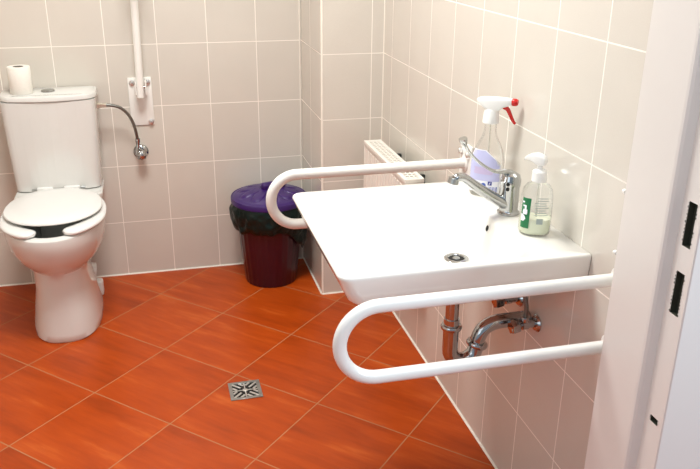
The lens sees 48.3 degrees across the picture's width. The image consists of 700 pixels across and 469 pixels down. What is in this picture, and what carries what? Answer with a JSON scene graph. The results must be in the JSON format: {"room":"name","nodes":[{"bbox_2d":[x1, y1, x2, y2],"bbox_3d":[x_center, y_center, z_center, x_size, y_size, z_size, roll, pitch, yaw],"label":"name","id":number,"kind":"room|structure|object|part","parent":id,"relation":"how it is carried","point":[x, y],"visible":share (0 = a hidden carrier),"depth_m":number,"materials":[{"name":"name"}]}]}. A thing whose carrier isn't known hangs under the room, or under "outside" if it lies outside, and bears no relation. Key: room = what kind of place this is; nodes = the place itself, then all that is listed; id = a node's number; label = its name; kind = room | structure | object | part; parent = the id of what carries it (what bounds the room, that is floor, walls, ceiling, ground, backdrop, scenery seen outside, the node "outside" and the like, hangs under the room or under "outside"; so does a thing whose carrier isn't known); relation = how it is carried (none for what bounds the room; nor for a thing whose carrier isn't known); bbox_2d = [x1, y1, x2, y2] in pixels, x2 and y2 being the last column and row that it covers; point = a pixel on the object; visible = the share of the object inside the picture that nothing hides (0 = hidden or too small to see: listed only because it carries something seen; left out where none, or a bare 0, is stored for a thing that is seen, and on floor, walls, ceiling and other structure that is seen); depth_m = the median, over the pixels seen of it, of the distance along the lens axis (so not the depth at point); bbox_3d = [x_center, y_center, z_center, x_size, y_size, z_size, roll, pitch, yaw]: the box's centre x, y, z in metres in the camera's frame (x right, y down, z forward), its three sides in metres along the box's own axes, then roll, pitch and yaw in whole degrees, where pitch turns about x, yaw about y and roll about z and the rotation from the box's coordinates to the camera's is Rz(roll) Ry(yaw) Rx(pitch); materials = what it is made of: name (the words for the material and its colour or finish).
{"room":"public restroom","nodes":[
{"label":"public restroom","id":0,"kind":"room"},
{"bbox_2d":[0,0,303,284],"bbox_3d":[-0.980,-1.011,3.057,2.450,2.500,0.150,-5,23,-14],"label":"wall","id":1,"kind":"structure","parent":0,"point":[224,74],"depth_m":3.26,"materials":[{"name":"tile"}]},
{"bbox_2d":[96,102,148,160],"bbox_3d":[-0.921,-0.419,3.172,0.207,0.268,0.080,-13,26,-30],"label":"supply hose","id":2,"kind":"object","parent":1,"relation":"attached to","point":[140,151],"visible":1,"depth_m":3.19,"materials":[{"name":"metal"}]},
{"bbox_3d":[-0.859,-0.327,3.221,0.048,0.048,0.028,-5,23,-14],"label":"knob","id":3,"kind":"part","parent":2,"relation":"part of","materials":[{"name":"silver metal"}]},
{"bbox_2d":[127,0,154,124],"bbox_3d":[-0.825,-0.795,2.982,0.094,0.821,0.220,-5,23,-14],"label":"grab rail","id":4,"kind":"object","parent":1,"relation":"attached to","point":[139,87],"visible":1,"depth_m":3.15,"materials":[{"name":"white metal"}]},
{"bbox_3d":[-0.814,-0.847,2.942,0.043,0.695,0.180,-5,23,-14],"label":"rail","id":5,"kind":"part","parent":4,"relation":"part of","materials":[{"name":"white metal"}]},
{"bbox_3d":[-0.855,-0.545,3.193,0.094,0.197,0.007,-5,23,-14],"label":"wall plate","id":6,"kind":"part","parent":4,"relation":"part of","materials":[{"name":"white metal"}]},
{"bbox_2d":[0,257,302,286],"bbox_3d":[-1.163,0.192,3.410,1.958,0.009,0.009,-5,23,-14],"label":"trim","id":7,"kind":"structure","parent":1,"relation":"attached to","point":[299,257],"depth_m":3.47,"materials":[{"name":"white plastic"}]},
{"bbox_2d":[299,0,302,257],"bbox_3d":[-0.208,-1.049,3.171,0.012,2.500,0.006,-5,23,-14],"label":"trim","id":8,"kind":"structure","parent":1,"relation":"attached to","point":[299,0],"depth_m":3.34,"materials":[{"name":"white plastic"}]},
{"bbox_2d":[0,259,494,468],"bbox_3d":[0.083,1.055,1.432,3.800,0.100,4.800,-5,23,-14],"label":"floor","id":9,"kind":"structure","parent":0,"point":[148,388],"depth_m":2.63,"materials":[{"name":"tile"}]},
{"bbox_2d":[0,86,106,342],"bbox_3d":[-1.109,-0.080,2.954,0.370,0.848,0.641,-5,23,-14],"label":"toilet","id":10,"kind":"object","parent":9,"relation":"on","point":[54,223],"visible":1,"depth_m":2.94,"materials":[{"name":"ceramic"}]},
{"bbox_2d":[6,65,32,94],"bbox_3d":[-1.250,-0.586,2.955,0.083,0.101,0.083,-5,23,-14],"label":"toilet roll","id":11,"kind":"object","parent":10,"relation":"on","point":[19,76],"visible":1,"depth_m":2.93,"materials":[{"name":"paper"}]},
{"bbox_3d":[-1.161,-0.537,3.005,0.355,0.024,0.179,-5,23,-14],"label":"cistern lid","id":12,"kind":"part","parent":10,"relation":"part of","materials":[{"name":"ceramic"}]},
{"bbox_3d":[-1.096,-0.107,2.888,0.344,0.014,0.404,-5,23,-14],"label":"seat lid","id":13,"kind":"part","parent":10,"relation":"part of","materials":[{"name":"plastic"}]},
{"bbox_3d":[-1.094,-0.080,2.890,0.370,0.021,0.467,-5,23,-14],"label":"seat","id":14,"kind":"part","parent":10,"relation":"part of","materials":[{"name":"plastic"}]},
{"bbox_2d":[92,262,96,275],"bbox_3d":[-1.120,0.129,3.274,0.123,0.090,0.214,-5,23,-14],"label":"outlet","id":15,"kind":"object","parent":10,"relation":"attached to","point":[94,265],"depth_m":3.19,"materials":[{"name":"white plastic"}]},
{"bbox_2d":[228,379,262,400],"bbox_3d":[-0.351,0.520,2.611,0.106,0.003,0.106,-5,23,-14],"label":"floor drain","id":16,"kind":"object","parent":9,"relation":"on","point":[249,389],"visible":1,"depth_m":2.61,"materials":[{"name":"metal"}]},
{"bbox_2d":[229,181,306,287],"bbox_3d":[-0.345,-0.017,3.358,0.335,0.442,0.333,-5,23,-14],"label":"waste bin","id":17,"kind":"object","parent":9,"relation":"on","point":[270,250],"visible":0.75,"depth_m":3.26,"materials":[{"name":"red plastic"}]},
{"bbox_3d":[-0.343,-0.173,3.294,0.320,0.056,0.320,-5,23,-14],"label":"lid","id":18,"kind":"part","parent":17,"relation":"part of","materials":[{"name":"purple plastic"}]},
{"bbox_3d":[-0.323,-0.208,3.285,0.110,0.035,0.032,-14,26,-32],"label":"handle","id":19,"kind":"part","parent":17,"relation":"part of","materials":[{"name":"purple plastic"}]},
{"bbox_2d":[300,0,383,292],"bbox_3d":[-0.036,-0.989,3.026,0.245,2.500,0.392,-5,23,-14],"label":"wall pier","id":20,"kind":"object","parent":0,"point":[353,30],"visible":0.7,"depth_m":3.02,"materials":[{"name":"tile"}]},
{"bbox_2d":[303,257,321,293],"bbox_3d":[-0.167,0.180,3.464,0.009,0.009,0.392,-5,23,-14],"label":"trim","id":21,"kind":"structure","parent":20,"relation":"attached to","point":[303,257],"depth_m":3.45,"materials":[{"name":"white plastic"}]},
{"bbox_2d":[320,0,323,292],"bbox_3d":[-0.103,-0.909,2.826,0.009,2.500,0.010,-5,23,-14],"label":"trim","id":22,"kind":"structure","parent":20,"relation":"attached to","point":[321,1],"depth_m":2.98,"materials":[{"name":"white plastic"}]},
{"bbox_2d":[322,291,343,294],"bbox_3d":[0.002,0.241,3.316,0.245,0.009,0.009,-5,23,-14],"label":"trim","id":23,"kind":"structure","parent":20,"relation":"attached to","point":[339,291],"depth_m":3.29,"materials":[{"name":"white plastic"}]},
{"bbox_2d":[382,0,653,468],"bbox_3d":[0.394,-0.692,2.297,0.197,2.500,2.130,-5,23,-14],"label":"wall","id":24,"kind":"structure","parent":0,"point":[574,68],"depth_m":1.90,"materials":[{"name":"tile"}]},
{"bbox_2d":[266,144,472,228],"bbox_3d":[0.053,-0.120,2.229,0.591,0.253,0.084,-5,23,-14],"label":"grab rail","id":25,"kind":"object","parent":24,"relation":"attached to","point":[463,163],"visible":0.68,"depth_m":2.19,"materials":[{"name":"white metal"}]},
{"bbox_3d":[0.336,-0.144,2.297,0.007,0.253,0.084,-5,23,-14],"label":"wall plate","id":26,"kind":"part","parent":25,"relation":"part of","materials":[{"name":"white metal"}]},
{"bbox_2d":[381,0,384,139],"bbox_3d":[0.131,-0.928,2.878,0.005,2.500,0.005,-5,23,-14],"label":"trim","id":27,"kind":"structure","parent":24,"relation":"attached to","point":[384,0],"depth_m":2.99,"materials":[{"name":"white plastic"}]},
{"bbox_2d":[364,139,424,187],"bbox_3d":[0.159,0.058,2.852,0.127,0.690,0.546,-5,23,-14],"label":"radiator","id":28,"kind":"object","parent":24,"relation":"attached to","point":[375,151],"visible":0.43,"depth_m":2.79,"materials":[{"name":"metal"}]},
{"bbox_3d":[0.121,-0.115,2.797,0.010,0.304,0.493,-5,23,-14],"label":"panel","id":29,"kind":"part","parent":28,"relation":"part of","materials":[{"name":"metal"}]},
{"bbox_2d":[292,182,590,304],"bbox_3d":[0.179,0.022,1.849,0.549,0.118,0.538,-5,23,-14],"label":"washbasin","id":30,"kind":"object","parent":24,"relation":"attached to","point":[411,239],"visible":0.92,"depth_m":1.83,"materials":[{"name":"white ceramic"}]},
{"bbox_2d":[447,136,520,216],"bbox_3d":[0.315,-0.138,1.828,0.192,0.196,0.054,-5,23,-14],"label":"tap","id":31,"kind":"object","parent":30,"relation":"on","point":[507,201],"visible":1,"depth_m":1.83,"materials":[{"name":"silver metal"}]},
{"bbox_3d":[0.307,-0.100,1.831,0.157,0.104,0.033,-7,23,-19],"label":"spout","id":32,"kind":"part","parent":31,"relation":"part of","materials":[{"name":"silver metal"}]},
{"bbox_3d":[0.315,-0.179,1.809,0.141,0.104,0.024,-6,23,-15],"label":"lever","id":33,"kind":"part","parent":31,"relation":"part of","materials":[{"name":"silver metal"}]},
{"bbox_2d":[441,304,531,360],"bbox_3d":[0.337,0.201,1.936,0.232,0.274,0.055,-5,23,-14],"label":"trap","id":34,"kind":"object","parent":30,"relation":"attached to","point":[451,326],"visible":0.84,"depth_m":1.93,"materials":[{"name":"silver metal"}]},
{"bbox_3d":[0.373,0.239,1.961,0.151,0.086,0.038,-5,23,-14],"label":"outlet arm","id":35,"kind":"part","parent":34,"relation":"part of","materials":[{"name":"silver metal"}]},
{"bbox_2d":[469,96,518,192],"bbox_3d":[0.359,-0.221,1.959,0.107,0.252,0.058,9,23,20],"label":"spray bottle","id":36,"kind":"object","parent":30,"relation":"on","point":[492,105],"visible":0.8,"depth_m":1.95,"materials":[{"name":"white plastic"}]},
{"bbox_2d":[474,166,492,174],"bbox_3d":[0.336,-0.160,1.962,0.051,0.018,0.003,11,24,25],"label":"print","id":37,"kind":"object","parent":36,"relation":"attached to","point":[478,170],"depth_m":1.96},
{"bbox_3d":[0.339,-0.173,1.960,0.075,0.076,0.011,11,24,24],"label":"label panel","id":38,"kind":"part","parent":36,"relation":"part of","materials":[{"name":"purple paper"}]},
{"bbox_2d":[518,152,552,235],"bbox_3d":[0.415,-0.090,1.728,0.072,0.184,0.057,6,23,13],"label":"soap dispenser","id":39,"kind":"object","parent":30,"relation":"on","point":[538,224],"visible":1,"depth_m":1.72,"materials":[{"name":"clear plastic"}]},
{"bbox_3d":[0.418,-0.028,1.722,0.014,0.013,0.001,2,22,3],"label":"text panel","id":40,"kind":"part","parent":39,"relation":"part of","materials":[{"name":"grey paper"}]},
{"bbox_2d":[392,311,497,468],"bbox_3d":[0.335,0.547,2.565,0.009,0.009,1.738,-5,23,-14],"label":"trim","id":41,"kind":"structure","parent":24,"relation":"attached to","point":[393,312],"depth_m":2.55,"materials":[{"name":"white plastic"}]},
{"bbox_2d":[332,268,613,383],"bbox_3d":[0.257,0.184,1.499,0.590,0.268,0.075,-5,23,-14],"label":"grab rail","id":42,"kind":"object","parent":24,"relation":"attached to","point":[360,312],"visible":0.66,"depth_m":1.49,"materials":[{"name":"white metal"}]},
{"bbox_2d":[492,297,523,307],"bbox_3d":[0.402,0.114,1.977,0.073,0.157,0.045,-5,23,-14],"label":"angle valve","id":43,"kind":"object","parent":24,"relation":"attached to","point":[519,301],"visible":0.27,"depth_m":1.99,"materials":[{"name":"silver metal"}]},
{"bbox_3d":[0.383,0.170,1.994,0.034,0.040,0.035,-5,23,-14],"label":"handle","id":44,"kind":"part","parent":43,"relation":"part of","materials":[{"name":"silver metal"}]},
{"bbox_2d":[507,296,540,333],"bbox_3d":[0.425,0.157,1.897,0.073,0.179,0.058,-5,23,-14],"label":"angle valve","id":45,"kind":"object","parent":24,"relation":"attached to","point":[514,326],"visible":0.87,"depth_m":1.90,"materials":[{"name":"silver metal"}]},
{"bbox_3d":[0.407,0.225,1.913,0.034,0.040,0.035,-5,23,-14],"label":"handle","id":46,"kind":"part","parent":45,"relation":"part of","materials":[{"name":"silver metal"}]},
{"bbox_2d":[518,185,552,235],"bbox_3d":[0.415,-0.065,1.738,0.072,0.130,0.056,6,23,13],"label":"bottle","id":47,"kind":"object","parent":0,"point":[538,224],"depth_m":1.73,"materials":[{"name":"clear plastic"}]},
{"bbox_3d":[0.169,-0.231,1.146,3.550,2.500,0.160,-5,23,-14],"label":"wall","id":48,"kind":"structure","parent":0,"visible":0},
{"bbox_2d":[584,0,699,468],"bbox_3d":[-0.045,-0.053,1.167,1.385,2.150,0.199,-5,23,-14],"label":"door frame","id":49,"kind":"structure","parent":48,"relation":"in","point":[646,413],"depth_m":1.35,"materials":[{"name":"paint"}]}
]}

